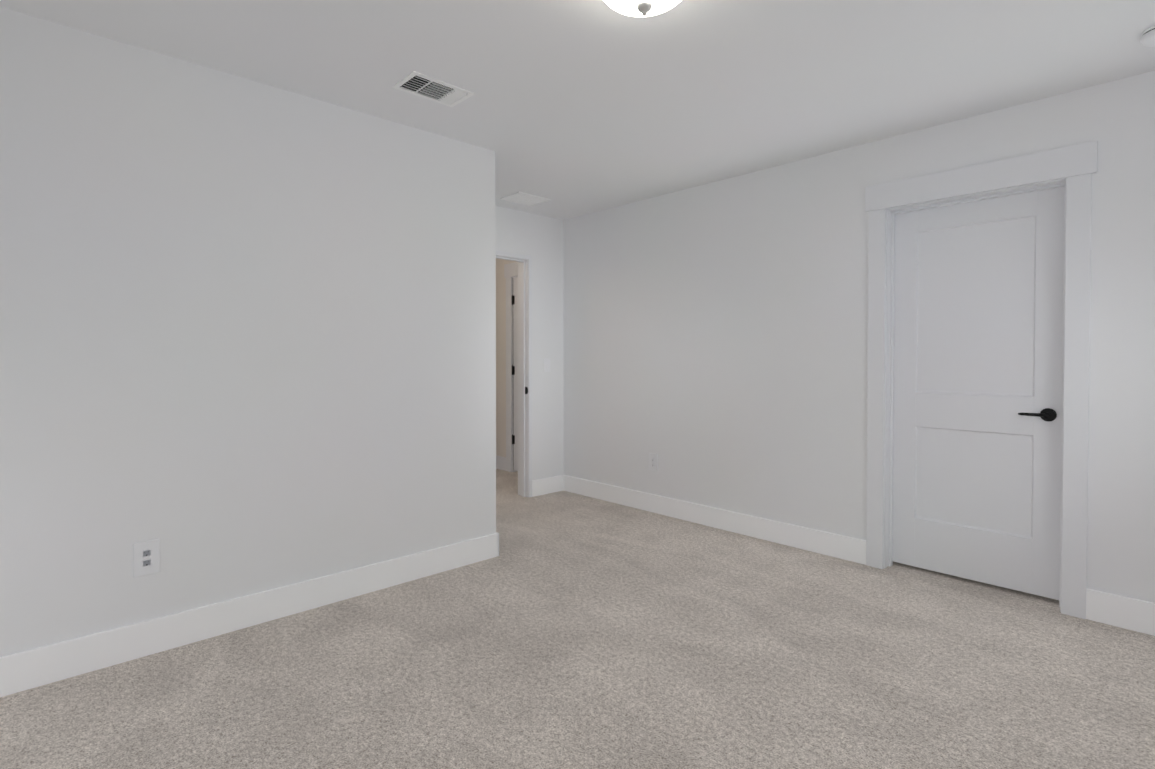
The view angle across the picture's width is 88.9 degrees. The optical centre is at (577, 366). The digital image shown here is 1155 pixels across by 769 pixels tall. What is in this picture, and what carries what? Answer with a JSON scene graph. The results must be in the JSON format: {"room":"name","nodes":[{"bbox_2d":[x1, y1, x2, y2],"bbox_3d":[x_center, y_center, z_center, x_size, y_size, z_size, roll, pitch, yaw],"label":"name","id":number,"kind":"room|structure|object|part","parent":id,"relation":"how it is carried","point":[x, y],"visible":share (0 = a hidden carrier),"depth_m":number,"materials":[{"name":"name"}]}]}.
{"room":"empty bedroom","nodes":[
{"label":"empty bedroom","id":0,"kind":"room"},
{"bbox_2d":[0,7,495,656],"bbox_3d":[-1.555,-0.053,2.576,2.820,2.405,0.130,-1,1,-43],"label":"wall","id":1,"kind":"structure","parent":0,"point":[246,335],"depth_m":2.50,"materials":[{"name":"paint"}]},
{"bbox_2d":[133,539,159,576],"bbox_3d":[-1.715,0.764,2.342,0.086,0.134,0.008,-1,1,-43],"label":"duplex electrical outlet","id":2,"kind":"object","parent":1,"relation":"attached to","point":[146,557],"visible":1,"depth_m":2.34,"materials":[{"name":"white plastic"}]},
{"bbox_2d":[0,532,498,696],"bbox_3d":[-1.443,1.079,2.600,2.674,0.139,0.014,-1,1,-43],"label":"baseboard","id":3,"kind":"structure","parent":1,"relation":"attached to","point":[58,661],"depth_m":2.50,"materials":[{"name":"paint"}]},
{"bbox_2d":[496,259,516,456],"bbox_3d":[-0.432,-0.104,5.907,0.130,2.405,1.130,-1,1,-43],"label":"wall","id":4,"kind":"structure","parent":0,"point":[500,364],"depth_m":6.21,"materials":[{"name":"paint"}]},
{"bbox_2d":[496,455,498,468],"bbox_3d":[-1.905,1.039,5.300,2.870,0.139,0.014,-1,1,-43],"label":"baseboard","id":5,"kind":"structure","parent":4,"relation":"attached to","point":[497,458],"depth_m":6.25,"materials":[{"name":"paint"}]},
{"bbox_2d":[504,262,516,471],"bbox_3d":[-0.379,0.024,5.835,0.155,2.152,0.951,-1,1,-43],"label":"door frame","id":6,"kind":"structure","parent":4,"relation":"attached to","point":[510,270],"depth_m":6.07,"materials":[{"name":"paint"}]},
{"bbox_2d":[512,277,517,470],"bbox_3d":[-0.404,0.088,5.805,0.048,1.981,0.777,-1,1,-43],"label":"hall door","id":7,"kind":"structure","parent":4,"relation":"in","point":[515,376],"depth_m":6.04,"materials":[{"name":"paint"}]},
{"bbox_2d":[495,205,562,479],"bbox_3d":[-0.748,-0.086,4.742,1.590,2.405,0.130,-1,1,-43],"label":"wall","id":8,"kind":"structure","parent":0,"point":[538,238],"depth_m":5.08,"materials":[{"name":"paint"}]},
{"bbox_2d":[496,251,531,497],"bbox_3d":[-0.745,0.040,4.755,0.984,2.152,0.167,-1,1,-43],"label":"door frame","id":9,"kind":"structure","parent":8,"relation":"attached to","point":[523,360],"depth_m":4.99,"materials":[{"name":"paint"}]},
{"bbox_2d":[532,475,563,496],"bbox_3d":[-0.269,1.041,5.113,0.328,0.139,0.014,-1,1,-43],"label":"baseboard","id":10,"kind":"structure","parent":8,"relation":"attached to","point":[548,485],"depth_m":5.11,"materials":[{"name":"paint"}]},
{"bbox_2d":[0,469,1154,768],"bbox_3d":[-0.188,1.192,3.048,5.430,0.100,5.910,-1,1,-43],"label":"floor","id":11,"kind":"structure","parent":0,"point":[564,629],"depth_m":2.19,"materials":[{"name":"carpet"}]},
{"bbox_2d":[0,0,1154,219],"bbox_3d":[-0.188,-1.323,3.009,5.430,0.120,5.910,-1,1,-43],"label":"ceiling","id":12,"kind":"structure","parent":0,"point":[572,108],"depth_m":2.45,"materials":[{"name":"paint"}]},
{"bbox_2d":[392,71,474,106],"bbox_3d":[-0.652,-1.251,2.676,0.308,0.013,0.196,-1,1,-43],"label":"ceiling vent","id":13,"kind":"object","parent":12,"relation":"in","point":[429,88],"visible":1,"depth_m":2.66,"materials":[{"name":"white metal"}]},
{"bbox_2d":[500,192,550,205],"bbox_3d":[-0.399,-1.281,4.516,0.311,0.009,0.243,-1,1,-43],"label":"vent panel","id":14,"kind":"object","parent":12,"relation":"attached to","point":[524,198],"visible":1,"depth_m":4.51,"materials":[{"name":"white metal"}]},
{"bbox_2d":[604,0,680,16],"bbox_3d":[0.211,-1.174,1.851,0.300,0.142,0.300,-1,1,-43],"label":"flush-mount light","id":15,"kind":"object","parent":12,"relation":"attached to","point":[640,8],"visible":1,"depth_m":1.87,"materials":[{"name":"white glass"}]},
{"bbox_2d":[1140,25,1154,46],"bbox_3d":[2.182,-1.229,2.181,0.142,0.042,0.142,-1,1,-43],"label":"smoke detector","id":16,"kind":"object","parent":12,"relation":"attached to","point":[1147,37],"visible":1,"depth_m":2.19,"materials":[{"name":"white plastic"}]},
{"bbox_2d":[563,71,1154,602],"bbox_3d":[1.430,-0.070,3.690,0.130,2.405,4.650,-1,1,-43],"label":"wall","id":17,"kind":"structure","parent":0,"point":[715,345],"depth_m":3.67,"materials":[{"name":"paint"}]},
{"bbox_2d":[649,453,657,470],"bbox_3d":[0.579,0.734,4.502,0.008,0.134,0.086,-1,1,-43],"label":"duplex electrical outlet","id":18,"kind":"object","parent":17,"relation":"attached to","point":[653,461],"visible":1,"depth_m":4.50,"materials":[{"name":"white plastic"}]},
{"bbox_2d":[564,475,865,564],"bbox_3d":[0.763,1.054,4.308,0.014,0.139,2.603,-1,1,-43],"label":"baseboard","id":19,"kind":"structure","parent":17,"relation":"attached to","point":[852,549],"depth_m":4.00,"materials":[{"name":"paint"}]},
{"bbox_2d":[893,187,1064,599],"bbox_3d":[2.050,0.129,3.067,0.086,1.981,0.762,-1,1,-43],"label":"closet door","id":20,"kind":"structure","parent":17,"relation":"in","point":[978,338],"depth_m":3.04,"materials":[{"name":"paint"}]},
{"bbox_3d":[2.229,0.235,2.854,0.052,0.064,0.144,-1,1,-43],"label":"handle","id":21,"kind":"part","parent":20,"relation":"part of","materials":[{"name":"black metal"}]},
{"bbox_2d":[865,141,1097,618],"bbox_3d":[2.035,0.129,3.053,0.130,2.026,0.806,-1,1,-43],"label":"door frame","id":22,"kind":"structure","parent":17,"relation":"attached to","point":[889,384],"depth_m":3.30,"materials":[{"name":"paint"}]},
{"bbox_2d":[1086,588,1154,635],"bbox_3d":[2.583,1.083,2.382,0.014,0.139,0.800,-1,1,-43],"label":"baseboard","id":23,"kind":"structure","parent":17,"relation":"attached to","point":[1137,615],"depth_m":2.58,"materials":[{"name":"paint"}]}
]}

